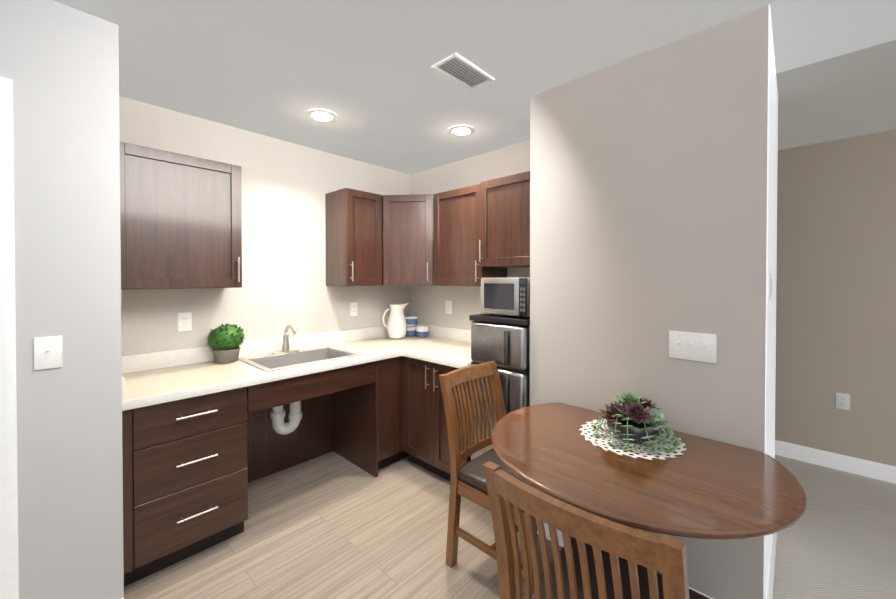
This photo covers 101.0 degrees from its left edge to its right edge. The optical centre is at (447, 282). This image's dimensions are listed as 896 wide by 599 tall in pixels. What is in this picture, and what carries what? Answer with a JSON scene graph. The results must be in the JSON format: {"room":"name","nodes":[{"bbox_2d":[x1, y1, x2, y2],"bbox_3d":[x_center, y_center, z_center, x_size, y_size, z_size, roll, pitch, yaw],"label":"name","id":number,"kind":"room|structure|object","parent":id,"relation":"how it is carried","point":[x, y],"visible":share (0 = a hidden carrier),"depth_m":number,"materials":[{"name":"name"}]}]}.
{"room":"kitchen","nodes":[
{"label":"kitchen","id":0,"kind":"room"},
{"bbox_2d":[0,0,123,598],"bbox_3d":[-1.784,0.176,1.698,0.920,2.440,0.338,1,1,43],"label":"wall","id":1,"kind":"structure","parent":0,"point":[59,64],"depth_m":1.40,"materials":[{"name":"beige paint"}]},
{"bbox_2d":[0,76,18,598],"bbox_3d":[-1.910,0.351,0.968,0.141,2.105,1.020,1,1,43],"label":"door frame","id":2,"kind":"structure","parent":1,"relation":"attached to","point":[9,573],"depth_m":1.28,"materials":[{"name":"white paint"}]},
{"bbox_2d":[34,336,62,369],"bbox_3d":[-1.463,0.257,1.354,0.018,0.118,0.072,1,1,43],"label":"light switch","id":3,"kind":"object","parent":1,"relation":"attached to","point":[48,352],"visible":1,"depth_m":1.35,"materials":[{"name":"white plastic"}]},
{"bbox_2d":[119,96,410,355],"bbox_3d":[-1.054,0.163,3.041,0.150,2.440,2.620,1,1,43],"label":"wall","id":4,"kind":"structure","parent":0,"point":[286,186],"depth_m":2.66,"materials":[{"name":"beige paint"}]},
{"bbox_2d":[120,142,241,289],"bbox_3d":[-1.570,-0.338,2.138,0.317,0.740,0.596,1,1,43],"label":"upper cabinet","id":5,"kind":"object","parent":4,"relation":"attached to","point":[181,215],"depth_m":2.02,"materials":[{"name":"brown wood"}]},
{"bbox_2d":[178,312,191,331],"bbox_3d":[-1.637,0.244,2.300,0.010,0.118,0.072,1,1,43],"label":"electrical outlet","id":6,"kind":"object","parent":4,"relation":"attached to","point":[184,321],"visible":1,"depth_m":2.30,"materials":[{"name":"white plastic"}]},
{"bbox_2d":[325,188,379,285],"bbox_3d":[-0.726,-0.347,3.006,0.363,0.740,0.385,1,1,43],"label":"upper cabinet","id":7,"kind":"object","parent":4,"relation":"attached to","point":[352,216],"depth_m":2.88,"materials":[{"name":"brown wood"}]},
{"bbox_2d":[350,302,356,315],"bbox_3d":[-0.810,0.228,3.183,0.010,0.118,0.072,1,1,43],"label":"electrical outlet","id":8,"kind":"object","parent":4,"relation":"attached to","point":[353,308],"visible":1,"depth_m":3.18,"materials":[{"name":"white plastic"}]},
{"bbox_2d":[124,451,561,598],"bbox_3d":[0.011,1.474,-0.900,6.810,0.100,6.160,1,1,43],"label":"floor","id":9,"kind":"structure","parent":0,"point":[332,525],"depth_m":1.95,"materials":[{"name":"brown wood"}]},
{"bbox_2d":[122,386,251,586],"bbox_3d":[-1.489,0.973,2.027,0.607,0.840,0.527,1,1,43],"label":"base cabinet","id":10,"kind":"object","parent":9,"relation":"on","point":[206,439],"depth_m":1.80,"materials":[{"name":"brown wood"}]},
{"bbox_2d":[122,334,455,409],"bbox_3d":[-0.900,0.527,2.634,0.633,0.040,2.226,1,1,43],"label":"countertop","id":11,"kind":"structure","parent":10,"relation":"on","point":[193,379],"depth_m":2.04,"materials":[{"name":"beige stone"}]},
{"bbox_2d":[206,324,246,363],"bbox_3d":[-1.425,0.382,2.376,0.234,0.253,0.236,1,1,43],"label":"boxwood topiary","id":12,"kind":"object","parent":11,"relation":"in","point":[225,341],"visible":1,"depth_m":2.32,"materials":[{"name":"green plant"}]},
{"bbox_2d":[272,325,297,353],"bbox_3d":[-1.111,0.398,2.597,0.190,0.206,0.180,1,1,43],"label":"faucet","id":13,"kind":"object","parent":11,"relation":"on","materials":[{"name":"silver metal"}]},
{"bbox_2d":[236,346,363,397],"bbox_3d":[-0.998,0.572,2.520,0.490,0.140,0.650,1,1,43],"label":"sink","id":14,"kind":"object","parent":11,"relation":"in","point":[313,365],"depth_m":2.39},
{"bbox_2d":[382,303,408,338],"bbox_3d":[-0.466,0.338,3.321,0.250,0.320,0.179,0,1,2],"label":"pitcher","id":15,"kind":"object","parent":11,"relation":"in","point":[396,326],"visible":1,"depth_m":3.26,"materials":[{"name":"ceramic"}]},
{"bbox_2d":[405,316,428,336],"bbox_3d":[-0.294,0.410,3.440,0.263,0.174,0.124,0,1,36],"label":"mugs","id":16,"kind":"object","parent":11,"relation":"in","point":[413,329],"visible":1,"depth_m":3.42,"materials":[{"name":"ceramic"}]},
{"bbox_2d":[328,358,403,476],"bbox_3d":[-0.442,0.961,3.145,0.607,0.840,0.857,1,1,43],"label":"base cabinet","id":17,"kind":"object","parent":9,"relation":"on","point":[366,412],"depth_m":2.74,"materials":[{"name":"brown wood"}]},
{"bbox_2d":[404,338,463,369],"bbox_3d":[0.253,0.521,2.645,1.035,0.051,0.633,1,1,43],"label":"countertop","id":18,"kind":"structure","parent":17,"relation":"on","point":[446,353],"depth_m":2.68,"materials":[{"name":"beige stone"}]},
{"bbox_2d":[404,358,463,480],"bbox_3d":[0.091,0.965,2.818,0.660,0.840,0.607,1,1,43],"label":"base cabinet","id":19,"kind":"object","parent":9,"relation":"on","point":[426,444],"depth_m":2.65,"materials":[{"name":"brown wood"}]},
{"bbox_2d":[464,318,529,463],"bbox_3d":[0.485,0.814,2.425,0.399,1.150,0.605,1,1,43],"label":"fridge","id":20,"kind":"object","parent":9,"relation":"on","point":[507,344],"depth_m":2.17,"materials":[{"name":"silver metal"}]},
{"bbox_2d":[469,314,529,321],"bbox_3d":[0.485,0.221,2.419,0.399,0.035,0.605,1,1,43],"label":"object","id":21,"kind":"structure","parent":20,"relation":"on","point":[477,315],"depth_m":2.18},
{"bbox_2d":[469,309,529,528],"bbox_3d":[0.477,0.796,2.416,0.399,1.185,0.630,1,1,43],"label":"fridge","id":22,"kind":"object","parent":9,"relation":"on","point":[504,339],"depth_m":2.16,"materials":[{"name":"metal"}]},
{"bbox_2d":[480,277,529,318],"bbox_3d":[0.446,0.086,2.330,0.328,0.237,0.367,1,1,43],"label":"microwave","id":23,"kind":"object","parent":22,"relation":"on","point":[500,297],"depth_m":2.18,"materials":[{"name":"metal"}]},
{"bbox_2d":[439,361,571,586],"bbox_3d":[0.293,0.930,1.850,0.564,0.930,0.452,1,1,43],"label":"chair","id":24,"kind":"object","parent":9,"relation":"on","point":[468,481],"visible":0.62,"depth_m":1.83,"materials":[{"name":"brown wood"}]},
{"bbox_2d":[483,461,709,598],"bbox_3d":[0.429,0.939,1.001,0.452,0.930,0.564,1,1,43],"label":"chair","id":25,"kind":"object","parent":9,"relation":"on","point":[596,557],"visible":1,"depth_m":0.85,"materials":[{"name":"brown wood"}]},
{"bbox_2d":[491,403,806,574],"bbox_3d":[0.620,1.020,1.392,1.050,0.760,0.786,1,1,43],"label":"drop-leaf table","id":26,"kind":"object","parent":9,"relation":"on","point":[702,488],"visible":0.85,"depth_m":1.21,"materials":[{"name":"brown wood"}]},
{"bbox_2d":[579,419,685,459],"bbox_3d":[0.753,0.637,1.530,0.393,0.001,0.393,1,1,43],"label":"lace doily","id":27,"kind":"object","parent":26,"relation":"on","point":[637,446],"visible":0.5,"depth_m":1.45,"materials":[{"name":"white fabric"}]},
{"bbox_2d":[591,391,679,453],"bbox_3d":[0.767,0.547,1.529,0.325,0.176,0.333,1,1,43],"label":"succulent bowl","id":28,"kind":"object","parent":27,"relation":"on","point":[628,417],"visible":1,"depth_m":1.46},
{"bbox_2d":[410,140,529,329],"bbox_3d":[0.377,0.161,3.229,1.684,2.440,0.390,1,1,43],"label":"wall","id":29,"kind":"structure","parent":0,"point":[428,304],"depth_m":3.22,"materials":[{"name":"beige paint"}]},
{"bbox_2d":[380,194,435,285],"bbox_3d":[-0.334,-0.349,3.180,0.699,0.740,0.640,1,1,43],"label":"upper cabinet","id":30,"kind":"object","parent":29,"relation":"attached to","point":[407,222],"depth_m":3.01,"materials":[{"name":"brown wood"}]},
{"bbox_2d":[446,301,451,313],"bbox_3d":[0.005,0.220,3.303,0.072,0.118,0.010,1,1,43],"label":"electrical outlet","id":31,"kind":"object","parent":29,"relation":"attached to","point":[448,307],"visible":1,"depth_m":3.29,"materials":[{"name":"white plastic"}]},
{"bbox_2d":[436,180,506,285],"bbox_3d":[0.157,-0.346,2.916,0.622,0.740,0.354,1,1,43],"label":"upper cabinet","id":32,"kind":"object","parent":29,"relation":"attached to","point":[461,213],"depth_m":2.79,"materials":[{"name":"brown wood"}]},
{"bbox_2d":[488,171,529,269],"bbox_3d":[0.535,-0.413,2.563,0.528,0.600,0.352,1,1,43],"label":"upper cabinet","id":33,"kind":"object","parent":29,"relation":"attached to","point":[508,196],"depth_m":2.46,"materials":[{"name":"brown wood"}]},
{"bbox_2d":[53,0,895,174],"bbox_3d":[-0.084,-1.089,0.319,8.950,0.120,7.850,1,1,43],"label":"ceiling","id":34,"kind":"structure","parent":0,"point":[277,69],"depth_m":1.73,"materials":[{"name":"paint"}]},
{"bbox_2d":[306,108,338,122],"bbox_3d":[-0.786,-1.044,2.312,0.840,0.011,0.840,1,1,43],"label":"recessed light","id":35,"kind":"object","parent":34,"relation":"in","point":[321,115],"visible":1,"depth_m":2.30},
{"bbox_2d":[447,124,474,136],"bbox_3d":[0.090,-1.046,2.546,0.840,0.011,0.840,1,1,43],"label":"recessed light","id":36,"kind":"object","parent":34,"relation":"in","point":[461,130],"visible":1,"depth_m":2.54,"materials":[{"name":"white glass"}]},
{"bbox_2d":[431,52,494,90],"bbox_3d":[0.079,-1.037,1.832,0.160,0.013,0.300,1,1,43],"label":"ceiling vent","id":37,"kind":"object","parent":34,"relation":"in","point":[460,70],"visible":1,"depth_m":1.82,"materials":[{"name":"white metal"}]},
{"bbox_2d":[530,5,768,598],"bbox_3d":[1.163,0.172,2.086,1.025,2.440,0.984,1,1,43],"label":"wall","id":38,"kind":"structure","parent":0,"point":[648,201],"depth_m":1.62,"materials":[{"name":"beige paint"}]},
{"bbox_2d":[669,331,716,362],"bbox_3d":[1.022,0.268,1.551,0.170,0.118,0.018,1,1,43],"label":"light switch","id":39,"kind":"object","parent":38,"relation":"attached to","point":[700,347],"visible":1,"depth_m":1.55,"materials":[{"name":"white plastic"}]},
{"bbox_2d":[763,4,777,598],"bbox_3d":[1.533,0.176,1.749,0.004,2.440,0.972,1,1,43],"label":"trim","id":40,"kind":"structure","parent":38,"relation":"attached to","point":[771,246],"depth_m":1.59,"materials":[{"name":"white paint"}]},
{"bbox_2d":[768,273,771,299],"bbox_3d":[1.242,0.014,1.425,0.010,0.100,0.072,1,1,43],"label":"block","id":41,"kind":"object","parent":40,"relation":"attached to","point":[769,286],"visible":0.98,"depth_m":1.40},
{"bbox_2d":[767,533,776,598],"bbox_3d":[1.540,1.343,1.756,0.014,0.105,0.970,1,1,43],"label":"baseboard block","id":42,"kind":"object","parent":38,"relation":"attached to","point":[771,570],"visible":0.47,"depth_m":1.69,"materials":[{"name":"white wood"}]},
{"bbox_2d":[773,455,895,598],"bbox_3d":[2.301,1.442,1.832,7.200,0.106,2.120,1,1,43],"label":"floor","id":43,"kind":"structure","parent":0,"point":[837,540],"depth_m":1.99,"materials":[{"name":"beige carpet"}]},
{"bbox_2d":[775,129,895,466],"bbox_3d":[3.076,0.167,2.647,7.200,2.440,0.150,1,1,43],"label":"wall","id":44,"kind":"structure","parent":0,"point":[836,277],"depth_m":2.73,"materials":[{"name":"paint"}]},
{"bbox_2d":[775,440,895,483],"bbox_3d":[3.020,1.327,2.600,7.200,0.120,0.014,1,1,43],"label":"baseboard","id":45,"kind":"structure","parent":44,"relation":"attached to","point":[870,469],"depth_m":2.73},
{"bbox_2d":[836,392,849,409],"bbox_3d":[2.897,0.871,2.712,0.072,0.118,0.010,1,1,43],"label":"outlet","id":46,"kind":"object","parent":44,"relation":"attached to","point":[843,401],"visible":1,"depth_m":2.71,"materials":[{"name":"white plastic"}]}
]}

